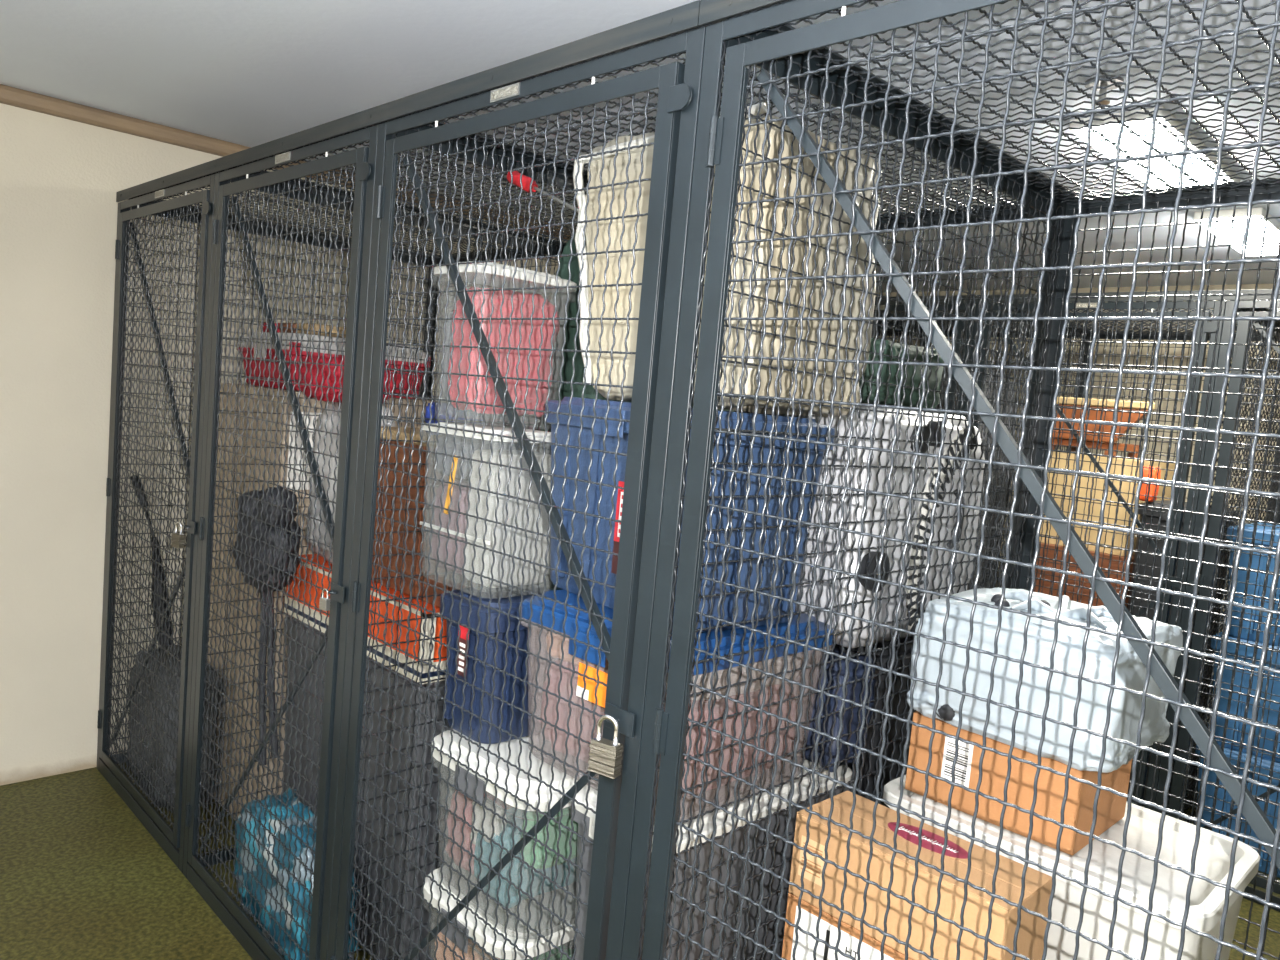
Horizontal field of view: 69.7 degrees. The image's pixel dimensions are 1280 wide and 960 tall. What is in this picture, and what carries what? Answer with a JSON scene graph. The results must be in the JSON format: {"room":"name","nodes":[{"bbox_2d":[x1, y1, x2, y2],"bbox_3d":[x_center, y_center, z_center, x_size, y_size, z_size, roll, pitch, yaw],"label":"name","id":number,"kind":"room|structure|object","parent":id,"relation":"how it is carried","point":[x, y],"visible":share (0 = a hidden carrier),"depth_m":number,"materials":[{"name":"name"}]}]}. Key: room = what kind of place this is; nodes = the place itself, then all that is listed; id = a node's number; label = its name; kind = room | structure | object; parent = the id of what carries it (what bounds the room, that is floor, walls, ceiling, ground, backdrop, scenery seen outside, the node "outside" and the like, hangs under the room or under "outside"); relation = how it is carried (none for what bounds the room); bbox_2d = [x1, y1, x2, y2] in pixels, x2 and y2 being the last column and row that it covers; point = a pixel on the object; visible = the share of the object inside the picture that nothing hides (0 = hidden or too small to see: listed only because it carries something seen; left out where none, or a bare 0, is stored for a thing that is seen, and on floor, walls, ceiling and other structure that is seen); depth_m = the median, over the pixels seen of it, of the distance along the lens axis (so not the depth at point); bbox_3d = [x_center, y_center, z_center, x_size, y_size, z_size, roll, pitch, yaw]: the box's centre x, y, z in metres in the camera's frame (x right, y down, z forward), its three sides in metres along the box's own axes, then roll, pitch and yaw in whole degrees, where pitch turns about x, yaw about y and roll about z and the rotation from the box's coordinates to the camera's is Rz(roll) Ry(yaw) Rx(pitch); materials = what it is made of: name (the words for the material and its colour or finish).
{"room":"storage locker room","nodes":[
{"label":"storage locker room","id":0,"kind":"room"},
{"bbox_2d":[0,103,566,785],"bbox_3d":[-1.596,-0.121,4.217,8.150,2.580,0.138,0,7,-45],"label":"wall","id":1,"kind":"structure","parent":0,"point":[61,178],"depth_m":3.53,"materials":[{"name":"beige paint"}]},
{"bbox_2d":[0,84,575,239],"bbox_3d":[-1.424,-1.359,4.046,7.950,0.062,0.039,0,7,-45],"label":"trim","id":2,"kind":"structure","parent":1,"relation":"attached to","point":[11,96],"depth_m":3.52,"materials":[{"name":"brown wood"}]},
{"bbox_2d":[0,0,1279,292],"bbox_3d":[1.020,-1.009,1.575,8.150,0.100,7.200,0,7,-45],"label":"ceiling","id":3,"kind":"structure","parent":0,"point":[249,73],"depth_m":2.64,"materials":[{"name":"white paint"}]},
{"bbox_2d":[1085,75,1123,104],"bbox_3d":[1.175,-0.984,2.335,0.090,0.052,0.089,0,7,-45],"label":"sprinkler","id":4,"kind":"object","parent":3,"relation":"attached to","point":[1101,83],"visible":0.58,"depth_m":2.33,"materials":[{"name":"grey metal"}]},
{"bbox_2d":[1069,106,1239,189],"bbox_3d":[1.607,-0.996,2.837,0.824,0.042,0.244,0,7,-45],"label":"ceiling light","id":5,"kind":"object","parent":3,"relation":"attached to","point":[1160,112],"visible":0.34,"depth_m":2.68,"materials":[{"name":"white plastic"}]},
{"bbox_2d":[1194,207,1279,255],"bbox_3d":[2.481,-0.997,3.731,0.764,0.042,0.224,0,7,-45],"label":"ceiling light","id":6,"kind":"object","parent":3,"relation":"attached to","point":[1256,230],"visible":0.66,"depth_m":3.58,"materials":[{"name":"white plastic"}]},
{"bbox_2d":[0,762,1279,959],"bbox_3d":[0.785,1.651,1.807,8.150,0.100,7.200,0,7,-45],"label":"floor","id":7,"kind":"structure","parent":0,"point":[82,877],"depth_m":2.95,"materials":[{"name":"olive carpet"}]},
{"bbox_2d":[130,474,172,648],"bbox_3d":[-1.974,0.569,3.763,0.236,1.186,0.066,0,7,-45],"label":"umbrella","id":8,"kind":"object","parent":7,"relation":"on","point":[131,477],"visible":0.36,"depth_m":3.73,"materials":[{"name":"black fabric"}]},
{"bbox_2d":[127,643,222,812],"bbox_3d":[-1.801,0.948,3.548,0.200,0.530,0.500,0,7,-45],"label":"cloth sack","id":9,"kind":"object","parent":7,"relation":"on","point":[176,646],"visible":0.41,"depth_m":3.43,"materials":[{"name":"black fabric"}]},
{"bbox_2d":[213,694,284,819],"bbox_3d":[-1.310,1.040,3.656,0.630,0.419,0.596,0,7,-45],"label":"cardboard box","id":10,"kind":"object","parent":7,"relation":"on","point":[282,746],"visible":0.03,"depth_m":3.35,"materials":[{"name":"brown"}]},
{"bbox_2d":[208,589,287,725],"bbox_3d":[-1.270,0.644,3.623,0.620,0.379,0.581,0,7,-45],"label":"cardboard box","id":11,"kind":"object","parent":10,"relation":"on","point":[253,623],"visible":0.15,"depth_m":3.37,"materials":[{"name":"brown cardboard"}]},
{"bbox_2d":[211,486,317,621],"bbox_3d":[-1.241,0.257,3.588,0.630,0.399,0.596,0,7,-45],"label":"cardboard box","id":12,"kind":"object","parent":11,"relation":"on","point":[304,543],"visible":0.02,"depth_m":3.42,"materials":[{"name":"brown cardboard"}]},
{"bbox_2d":[216,383,442,506],"bbox_3d":[-1.199,-0.140,3.553,0.620,0.399,0.586,0,7,-45],"label":"storage bin","id":13,"kind":"object","parent":12,"relation":"on","point":[312,401],"visible":0.26,"depth_m":3.26,"materials":[{"name":"brown"}]},
{"bbox_2d":[237,332,430,398],"bbox_3d":[-1.168,-0.436,3.508,0.570,0.197,0.520,0,7,-45],"label":"storage tote","id":14,"kind":"object","parent":13,"relation":"on","point":[333,346],"visible":0.32,"depth_m":3.33,"materials":[{"name":"red plastic"},{"name":"clear plastic"}]},
{"bbox_2d":[263,323,280,332],"bbox_3d":[-1.340,-0.571,3.497,0.160,0.040,0.120,0,7,-45],"label":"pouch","id":15,"kind":"object","parent":14,"relation":"on","point":[264,327],"visible":0.16,"depth_m":3.44,"materials":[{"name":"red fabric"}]},
{"bbox_2d":[279,323,296,332],"bbox_3d":[-1.236,-0.553,3.392,0.160,0.040,0.120,0,7,-45],"label":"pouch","id":16,"kind":"object","parent":14,"relation":"on","point":[284,324],"visible":0.29,"depth_m":3.31,"materials":[{"name":"brown fabric"}]},
{"bbox_2d":[296,323,345,337],"bbox_3d":[-1.138,-0.536,3.293,0.160,0.040,0.120,0,7,-45],"label":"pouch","id":17,"kind":"object","parent":14,"relation":"on","point":[305,325],"visible":0.49,"depth_m":3.24,"materials":[{"name":"beige fabric"}]},
{"bbox_2d":[234,788,359,959],"bbox_3d":[-1.023,1.160,2.711,0.170,0.380,0.560,0,7,-45],"label":"shopping bag","id":18,"kind":"object","parent":7,"relation":"on","point":[301,806],"visible":0.38,"depth_m":2.63,"materials":[{"name":"teal plastic"}]},
{"bbox_2d":[97,169,557,872],"bbox_3d":[-1.260,0.097,3.760,1.435,2.286,1.004,0,7,-45],"label":"locker","id":19,"kind":"object","parent":7,"relation":"on","point":[180,208],"visible":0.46,"depth_m":3.33,"materials":[{"name":"grey metal"}]},
{"bbox_2d":[171,521,184,548],"bbox_3d":[-1.501,0.177,2.990,0.045,0.086,0.021,8,6,34],"label":"padlock","id":20,"kind":"object","parent":19,"relation":"hanging from","point":[178,539],"visible":1,"depth_m":2.98,"materials":[{"name":"silver metal"}]},
{"bbox_2d":[283,615,454,959],"bbox_3d":[-0.721,0.924,2.965,0.575,0.874,0.885,0,7,-45],"label":"storage tote","id":21,"kind":"object","parent":7,"relation":"on","point":[423,694],"visible":0.13,"depth_m":2.58,"materials":[{"name":"grey plastic"}]},
{"bbox_2d":[284,554,446,683],"bbox_3d":[-0.703,0.394,2.885,0.463,0.190,0.855,0,7,-45],"label":"gift box","id":22,"kind":"object","parent":21,"relation":"on","point":[405,609],"visible":0.33,"depth_m":2.55,"materials":[{"name":"orange cardboard"},{"name":"cream paper"},{"name":"navy paper"}]},
{"bbox_2d":[304,402,395,563],"bbox_3d":[-0.903,0.012,2.941,0.220,0.520,0.300,0,7,-45],"label":"plastic bag","id":23,"kind":"object","parent":22,"relation":"on","point":[336,404],"visible":0.22,"depth_m":2.90,"materials":[{"name":"plastic"}]},
{"bbox_2d":[296,355,392,402],"bbox_3d":[-0.931,-0.316,2.913,0.200,0.140,0.300,0,7,-45],"label":"garment","id":24,"kind":"object","parent":23,"relation":"on","point":[338,359],"visible":0.38,"depth_m":2.84,"materials":[{"name":"red fabric"}]},
{"bbox_2d":[371,426,539,607],"bbox_3d":[-0.548,0.093,2.724,0.360,0.455,0.508,0,7,-45],"label":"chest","id":25,"kind":"object","parent":22,"relation":"on","point":[415,456],"visible":0.09,"depth_m":2.58,"materials":[{"name":"brown wood"}]},
{"bbox_2d":[424,402,482,435],"bbox_3d":[-0.512,-0.165,2.531,0.120,0.090,0.130,0,7,-45],"label":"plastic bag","id":26,"kind":"object","parent":25,"relation":"on","point":[451,410],"visible":0.25,"depth_m":2.49,"materials":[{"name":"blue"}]},
{"bbox_2d":[484,413,541,430],"bbox_3d":[-0.414,-0.227,2.703,0.180,0.200,0.300,0,7,-45],"label":"folded clothes","id":27,"kind":"object","parent":25,"relation":"on","point":[531,417],"visible":0.02,"depth_m":2.60,"materials":[{"name":"fabric"}]},
{"bbox_2d":[183,118,578,959],"bbox_3d":[-0.558,0.221,3.050,1.435,2.286,1.004,0,7,-45],"label":"locker","id":28,"kind":"object","parent":7,"relation":"on","point":[246,177],"visible":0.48,"depth_m":2.58,"materials":[{"name":"grey metal"}]},
{"bbox_2d":[232,486,300,765],"bbox_3d":[-1.148,0.434,2.825,0.140,0.851,0.335,0,7,-45],"label":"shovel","id":29,"kind":"object","parent":28,"relation":"hanging from","point":[275,491],"visible":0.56,"depth_m":2.74,"materials":[{"name":"black fabric"}]},
{"bbox_2d":[319,588,330,610],"bbox_3d":[-0.772,0.292,2.253,0.028,0.053,0.013,8,6,33],"label":"padlock","id":30,"kind":"object","parent":28,"relation":"hanging from","point":[324,603],"visible":1,"depth_m":2.25,"materials":[{"name":"silver metal"}]},
{"bbox_2d":[116,0,700,201],"bbox_3d":[-0.942,-0.900,2.483,0.052,0.038,3.006,0,7,-45],"label":"cap rail","id":31,"kind":"object","parent":28,"relation":"on","point":[685,17],"visible":0.99,"depth_m":1.84,"materials":[{"name":"metal"}]},
{"bbox_2d":[534,233,732,948],"bbox_3d":[-0.055,0.374,2.595,0.520,2.140,0.320,0,7,-45],"label":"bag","id":32,"kind":"object","parent":7,"relation":"on","point":[561,297],"visible":0.04,"depth_m":2.39,"materials":[{"name":"green fabric"}]},
{"bbox_2d":[327,18,1055,959],"bbox_3d":[0.144,0.345,2.340,1.435,2.286,1.004,0,7,-45],"label":"locker","id":33,"kind":"object","parent":7,"relation":"on","point":[627,650],"visible":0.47,"depth_m":1.80,"materials":[{"name":"grey metal"}]},
{"bbox_2d":[588,714,622,778],"bbox_3d":[-0.055,0.437,1.522,0.052,0.099,0.024,8,6,31],"label":"padlock","id":34,"kind":"object","parent":33,"relation":"hanging from","point":[605,758],"visible":1,"depth_m":1.51,"materials":[{"name":"silver metal"}]},
{"bbox_2d":[759,328,921,415],"bbox_3d":[0.889,0.101,5.887,1.435,2.286,1.004,0,7,-45],"label":"locker","id":35,"kind":"object","parent":7,"relation":"on","point":[888,331],"visible":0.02,"depth_m":6.08,"materials":[{"name":"grey metal"}]},
{"bbox_2d":[832,636,915,807],"bbox_3d":[0.505,0.935,2.564,0.545,1.136,0.565,0,7,-45],"label":"trunk","id":36,"kind":"object","parent":7,"relation":"on","point":[886,654],"visible":0.05,"depth_m":2.21,"materials":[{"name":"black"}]},
{"bbox_2d":[785,406,984,648],"bbox_3d":[0.605,0.103,2.301,0.630,0.560,0.329,0,7,-45],"label":"suitcase","id":37,"kind":"object","parent":36,"relation":"on","point":[834,505],"visible":0.39,"depth_m":2.09,"materials":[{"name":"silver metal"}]},
{"bbox_2d":[859,338,943,407],"bbox_3d":[0.568,-0.262,2.250,0.340,0.150,0.240,0,7,-45],"label":"tarp","id":38,"kind":"object","parent":37,"relation":"on","point":[865,390],"visible":0.34,"depth_m":2.13,"materials":[{"name":"green fabric"}]},
{"bbox_2d":[622,0,1279,959],"bbox_3d":[0.858,0.471,1.619,1.435,2.286,1.039,0,7,-45],"label":"locker","id":39,"kind":"object","parent":7,"relation":"on","point":[764,38],"visible":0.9,"depth_m":1.40,"materials":[{"name":"grey metal"}]},
{"bbox_2d":[698,0,784,25],"bbox_3d":[0.463,-0.651,1.063,0.052,0.038,1.016,0,7,-45],"label":"cap rail","id":40,"kind":"object","parent":39,"relation":"attached to","point":[711,11],"visible":1,"depth_m":1.37,"materials":[{"name":"metal"}]},
{"bbox_2d":[922,367,1016,589],"bbox_3d":[1.672,0.393,4.959,0.500,2.000,0.400,0,7,-45],"label":"bag","id":41,"kind":"object","parent":7,"relation":"on","point":[945,383],"visible":0.02,"depth_m":4.79,"materials":[{"name":"grey fabric"}]},
{"bbox_2d":[871,303,1082,586],"bbox_3d":[1.591,0.225,5.177,1.435,2.286,1.004,0,7,-45],"label":"locker","id":42,"kind":"object","parent":7,"relation":"on","point":[900,308],"visible":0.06,"depth_m":4.53,"materials":[{"name":"grey metal"}]},
{"bbox_2d":[963,300,1279,810],"bbox_3d":[2.293,0.349,4.467,1.435,2.286,1.004,0,7,-45],"label":"locker","id":43,"kind":"object","parent":7,"relation":"on","point":[1209,330],"visible":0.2,"depth_m":3.82,"materials":[{"name":"grey metal"}]},
{"bbox_2d":[875,289,1279,304],"bbox_3d":[1.914,-0.771,3.896,0.052,0.038,5.030,0,7,-45],"label":"cap rail","id":44,"kind":"object","parent":43,"relation":"on","point":[1252,291],"visible":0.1,"depth_m":3.75,"materials":[{"name":"metal"}]},
{"bbox_2d":[1127,500,1237,811],"bbox_3d":[2.446,0.816,4.261,0.450,1.418,0.320,0,7,-45],"label":"cabinet","id":45,"kind":"object","parent":7,"relation":"on","point":[1166,504],"visible":0.2,"depth_m":4.14,"materials":[{"name":"black metal"}]},
{"bbox_2d":[1139,466,1160,501],"bbox_3d":[2.300,0.017,4.154,0.080,0.160,0.070,0,7,-45],"label":"pouch","id":46,"kind":"object","parent":45,"relation":"on","point":[1145,470],"visible":0.59,"depth_m":4.13,"materials":[{"name":"orange"}]},
{"bbox_2d":[1154,300,1279,911],"bbox_3d":[2.995,0.473,3.757,1.435,2.286,1.004,0,7,-45],"label":"locker","id":47,"kind":"object","parent":7,"relation":"on","point":[1245,307],"visible":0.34,"depth_m":3.58,"materials":[{"name":"grey metal"}]},
{"bbox_2d":[1194,745,1279,877],"bbox_3d":[2.671,1.356,3.847,0.510,0.458,0.560,0,7,-45],"label":"storage tote","id":48,"kind":"object","parent":7,"relation":"on","point":[1206,816],"visible":0.22,"depth_m":3.74,"materials":[{"name":"blue plastic"}]},
{"bbox_2d":[1208,631,1279,761],"bbox_3d":[2.711,0.899,3.808,0.510,0.458,0.560,0,7,-45],"label":"storage tote","id":49,"kind":"object","parent":48,"relation":"on","point":[1227,674],"visible":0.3,"depth_m":3.74,"materials":[{"name":"blue plastic"}]},
{"bbox_2d":[1224,522,1279,645],"bbox_3d":[2.752,0.443,3.768,0.510,0.458,0.560,0,7,-45],"label":"storage tote","id":50,"kind":"object","parent":49,"relation":"on","point":[1248,529],"visible":0.52,"depth_m":3.72,"materials":[{"name":"blue plastic"}]},
{"bbox_3d":[0.452,1.447,1.784,0.180,0.246,0.427,0,7,-45],"label":"cardboard box","id":51,"kind":"object","parent":7,"relation":"on","visible":0},
{"bbox_2d":[782,892,913,959],"bbox_3d":[0.484,1.083,1.752,0.182,0.483,0.427,0,7,-45],"label":"cardboard box","id":52,"kind":"object","parent":51,"relation":"on","point":[828,930],"visible":0.39,"depth_m":1.76,"materials":[{"name":"cardboard"}]},
{"bbox_2d":[789,791,1051,959],"bbox_3d":[0.513,0.758,1.724,0.181,0.167,0.427,0,7,-45],"label":"cardboard box","id":53,"kind":"object","parent":52,"relation":"on","point":[1038,885],"visible":0.89,"depth_m":1.66,"materials":[{"name":"brown cardboard"}]},
{"bbox_2d":[888,822,967,858],"bbox_3d":[0.541,0.678,1.732,0.072,0.001,0.164,0,7,-45],"label":"print","id":54,"kind":"object","parent":53,"relation":"on","point":[932,840],"depth_m":1.73,"materials":[{"name":"red"}]},
{"bbox_3d":[2.202,1.169,4.712,0.650,0.596,0.560,0,7,-45],"label":"cardboard box","id":55,"kind":"object","parent":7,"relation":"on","visible":0},
{"bbox_2d":[1033,542,1134,606],"bbox_3d":[2.253,0.600,4.662,0.650,0.548,0.560,0,7,-45],"label":"cardboard box","id":56,"kind":"object","parent":55,"relation":"on","point":[1114,564],"visible":0.02,"depth_m":4.38,"materials":[{"name":"brown cardboard"}]},
{"bbox_2d":[1039,451,1174,555],"bbox_3d":[2.300,0.101,4.651,0.600,0.448,0.520,0,7,-45],"label":"cardboard box","id":57,"kind":"object","parent":56,"relation":"on","point":[1062,463],"visible":0.2,"depth_m":4.38,"materials":[{"name":"brown cardboard"}]},
{"bbox_2d":[1052,397,1154,457],"bbox_3d":[2.326,-0.254,4.565,0.425,0.272,0.490,0,7,-45],"label":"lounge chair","id":58,"kind":"object","parent":57,"relation":"on","point":[1070,400],"visible":0.34,"depth_m":4.42,"materials":[{"name":"orange wood"}]},
{"bbox_3d":[0.119,1.298,2.051,0.665,0.436,0.290,0,7,-45],"label":"storage tote","id":59,"kind":"object","parent":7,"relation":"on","visible":0},
{"bbox_2d":[571,752,852,959],"bbox_3d":[0.158,0.861,2.012,0.665,0.442,0.290,0,7,-45],"label":"storage tote","id":60,"kind":"object","parent":59,"relation":"on","point":[707,830],"visible":0.27,"depth_m":1.86,"materials":[{"name":"grey plastic"}]},
{"bbox_2d":[521,589,833,707],"bbox_3d":[0.068,0.449,2.007,0.522,0.355,0.510,0,7,-45],"label":"storage tote","id":61,"kind":"object","parent":60,"relation":"on","point":[559,611],"visible":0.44,"depth_m":1.83,"materials":[{"name":"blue plastic"}]},
{"bbox_2d":[539,660,796,796],"bbox_3d":[0.064,0.506,2.013,0.440,0.200,0.440,0,7,-45],"label":"folded clothes","id":62,"kind":"object","parent":61,"relation":"in","point":[554,673],"visible":0.31,"depth_m":1.89,"materials":[{"name":"pink fabric"}]},
{"bbox_2d":[546,629,608,672],"bbox_3d":[-0.076,0.358,2.005,0.200,0.070,0.200,0,7,-45],"label":"folded clothes","id":63,"kind":"object","parent":62,"relation":"on","point":[556,652],"visible":0.14,"depth_m":1.95,"materials":[{"name":"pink fabric"}]},
{"bbox_2d":[666,653,800,700],"bbox_3d":[0.177,0.388,1.920,0.360,0.070,0.170,0,7,-45],"label":"folded clothes","id":64,"kind":"object","parent":62,"relation":"on","point":[779,662],"visible":0.19,"depth_m":1.83,"materials":[{"name":"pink fabric"}]},
{"bbox_2d":[544,397,835,632],"bbox_3d":[0.077,0.055,1.997,0.405,0.426,0.560,1,6,-38],"label":"storage tote","id":65,"kind":"object","parent":61,"relation":"on","point":[609,464],"visible":0.44,"depth_m":1.85,"materials":[{"name":"blue plastic"}]},
{"bbox_2d":[573,102,881,416],"bbox_3d":[0.171,-0.437,1.998,0.420,0.562,0.552,0,7,-45],"label":"bundle","id":66,"kind":"object","parent":65,"relation":"on","point":[634,170],"visible":0.42,"depth_m":1.85,"materials":[{"name":"beige fabric"}]},
{"bbox_2d":[507,171,577,211],"bbox_3d":[-0.208,-0.665,2.140,0.034,0.147,0.330,0,7,-45],"label":"screwdriver","id":67,"kind":"object","parent":66,"relation":"in","point":[526,181],"visible":0.71,"depth_m":2.19,"materials":[{"name":"red plastic"}]},
{"bbox_2d":[785,645,876,771],"bbox_3d":[0.421,0.521,2.142,0.165,0.248,0.200,0,7,-45],"label":"storage bin","id":68,"kind":"object","parent":60,"relation":"on","point":[818,655],"visible":0.29,"depth_m":2.07,"materials":[{"name":"black plastic"}]},
{"bbox_3d":[-0.324,1.382,2.207,0.355,0.166,0.390,0,7,-45],"label":"storage tote","id":69,"kind":"object","parent":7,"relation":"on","visible":0},
{"bbox_2d":[423,862,575,959],"bbox_3d":[-0.302,1.125,2.185,0.355,0.348,0.390,0,7,-45],"label":"storage tote","id":70,"kind":"object","parent":69,"relation":"on","point":[559,907],"visible":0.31,"depth_m":2.04,"materials":[{"name":"grey plastic"}]},
{"bbox_2d":[434,932,500,959],"bbox_3d":[-0.370,1.159,2.229,0.240,0.180,0.150,0,7,-45],"label":"folded clothes","id":71,"kind":"object","parent":70,"relation":"in","point":[478,955],"visible":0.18,"depth_m":2.14,"materials":[{"name":"brown fabric"}]},
{"bbox_2d":[431,729,598,811],"bbox_3d":[-0.254,0.781,2.130,0.365,0.348,0.430,0,7,-45],"label":"storage tote","id":72,"kind":"object","parent":70,"relation":"on","point":[558,769],"visible":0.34,"depth_m":1.99,"materials":[{"name":"grey plastic"}]},
{"bbox_2d":[445,789,512,874],"bbox_3d":[-0.344,0.811,2.204,0.220,0.200,0.120,0,7,-45],"label":"folded clothes","id":73,"kind":"object","parent":72,"relation":"in","point":[460,799],"visible":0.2,"depth_m":2.12,"materials":[{"name":"pink fabric"}]},
{"bbox_2d":[470,796,506,844],"bbox_3d":[-0.340,0.773,2.057,0.030,0.110,0.100,0,7,-45],"label":"folded clothes","id":74,"kind":"object","parent":72,"relation":"in","point":[498,825],"visible":0.44,"depth_m":2.04,"materials":[{"name":"grey fabric"}]},
{"bbox_2d":[440,584,560,743],"bbox_3d":[-0.318,0.427,2.189,0.285,0.324,0.230,0,7,-45],"label":"storage tote","id":75,"kind":"object","parent":72,"relation":"on","point":[532,664],"visible":0.52,"depth_m":2.08,"materials":[{"name":"blue plastic"}]},
{"bbox_2d":[420,422,550,544],"bbox_3d":[-0.358,0.063,2.216,0.245,0.380,0.335,0,7,-45],"label":"storage tote","id":76,"kind":"object","parent":75,"relation":"on","point":[539,435],"visible":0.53,"depth_m":2.11,"materials":[{"name":"grey plastic"}]},
{"bbox_2d":[431,480,468,574],"bbox_3d":[-0.408,0.115,2.262,0.170,0.220,0.145,0,7,-45],"label":"folder","id":77,"kind":"object","parent":76,"relation":"in","point":[463,504],"visible":0.27,"depth_m":2.19,"materials":[{"name":"paper"}]},
{"bbox_2d":[436,435,517,478],"bbox_3d":[-0.401,-0.055,2.256,0.170,0.100,0.140,0,7,-45],"label":"folder","id":78,"kind":"object","parent":77,"relation":"on","point":[477,443],"visible":0.45,"depth_m":2.19,"materials":[{"name":"grey paper"}]},
{"bbox_2d":[444,455,457,513],"bbox_3d":[-0.441,0.011,2.143,0.006,0.140,0.037,0,7,-45],"label":"pencil","id":79,"kind":"object","parent":76,"relation":"in","point":[447,502],"visible":0.5,"depth_m":2.14,"materials":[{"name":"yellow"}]},
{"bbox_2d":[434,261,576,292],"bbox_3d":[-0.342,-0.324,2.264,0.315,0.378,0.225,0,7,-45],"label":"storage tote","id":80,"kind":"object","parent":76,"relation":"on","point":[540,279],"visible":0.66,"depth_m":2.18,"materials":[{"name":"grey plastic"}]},
{"bbox_2d":[442,311,452,404],"bbox_3d":[-0.397,-0.302,2.319,0.220,0.240,0.026,0,7,-45],"label":"folded clothes","id":81,"kind":"object","parent":80,"relation":"in","point":[448,328],"visible":0.12,"depth_m":2.24,"materials":[{"name":"grey fabric"}]},
{"bbox_2d":[447,286,559,416],"bbox_3d":[-0.335,-0.311,2.256,0.250,0.300,0.125,0,7,-45],"label":"folded clothes","id":82,"kind":"object","parent":80,"relation":"in","point":[544,370],"visible":0.72,"depth_m":2.20,"materials":[{"name":"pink fabric"}]},
{"bbox_2d":[464,449,550,587],"bbox_3d":[-0.305,0.087,2.159,0.170,0.310,0.115,0,7,-45],"label":"paper stack","id":83,"kind":"object","parent":76,"relation":"in","point":[543,524],"visible":0.67,"depth_m":2.10,"materials":[{"name":"white paper"}]},
{"bbox_2d":[474,807,576,907],"bbox_3d":[-0.243,0.848,2.116,0.260,0.170,0.140,0,7,-45],"label":"folded clothes","id":84,"kind":"object","parent":72,"relation":"in","point":[519,816],"visible":0.28,"depth_m":2.03,"materials":[{"name":"teal fabric"}]},
{"bbox_2d":[520,806,577,868],"bbox_3d":[-0.159,0.763,2.017,0.220,0.120,0.070,0,7,-45],"label":"folded clothes","id":85,"kind":"object","parent":72,"relation":"in","point":[553,829],"visible":0.27,"depth_m":1.95,"materials":[{"name":"green fabric"}]},
{"bbox_2d":[500,945,573,959],"bbox_3d":[-0.255,1.179,2.113,0.240,0.160,0.130,0,7,-45],"label":"folded clothes","id":86,"kind":"object","parent":70,"relation":"in","point":[555,954],"visible":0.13,"depth_m":2.14,"materials":[{"name":"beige fabric"}]},
{"bbox_3d":[0.830,1.394,2.019,0.400,0.376,0.580,0,7,-45],"label":"storage tote","id":87,"kind":"object","parent":7,"relation":"on","visible":0},
{"bbox_2d":[883,775,1259,959],"bbox_3d":[0.876,0.962,1.972,0.450,0.495,0.645,0,7,-45],"label":"plastic tub","id":88,"kind":"object","parent":87,"relation":"on","point":[1164,937],"visible":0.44,"depth_m":1.72,"materials":[{"name":"grey plastic"}]},
{"bbox_2d":[910,793,1229,905],"bbox_3d":[0.887,0.842,1.962,0.375,0.250,0.560,0,7,-45],"label":"sheet","id":89,"kind":"object","parent":88,"relation":"in","point":[1211,862],"visible":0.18,"depth_m":1.81,"materials":[{"name":"grey fabric"}]},
{"bbox_2d":[905,711,1131,855],"bbox_3d":[0.819,0.616,1.992,0.295,0.174,0.360,0,7,-45],"label":"cardboard box","id":90,"kind":"object","parent":89,"relation":"on","point":[1078,813],"visible":0.43,"depth_m":1.88,"materials":[{"name":"orange cardboard"}]},
{"bbox_2d":[907,587,1182,772],"bbox_3d":[0.858,0.389,1.963,0.380,0.285,0.430,0,7,-45],"label":"plastic bag","id":91,"kind":"object","parent":90,"relation":"on","point":[1130,673],"visible":0.84,"depth_m":1.82,"materials":[{"name":"white plastic"}]},
{"bbox_2d":[991,594,1050,606],"bbox_3d":[0.820,0.271,1.971,0.120,0.032,0.090,6,5,14],"label":"print","id":92,"kind":"object","parent":91,"relation":"on","point":[995,599],"depth_m":1.97,"materials":[{"name":"black fabric"}]},
{"bbox_2d":[872,284,1279,731],"bbox_3d":[3.764,0.326,4.522,0.100,2.580,7.000,0,7,-45],"label":"wall","id":93,"kind":"structure","parent":0,"point":[1231,286],"depth_m":5.27,"materials":[{"name":"white paint"}]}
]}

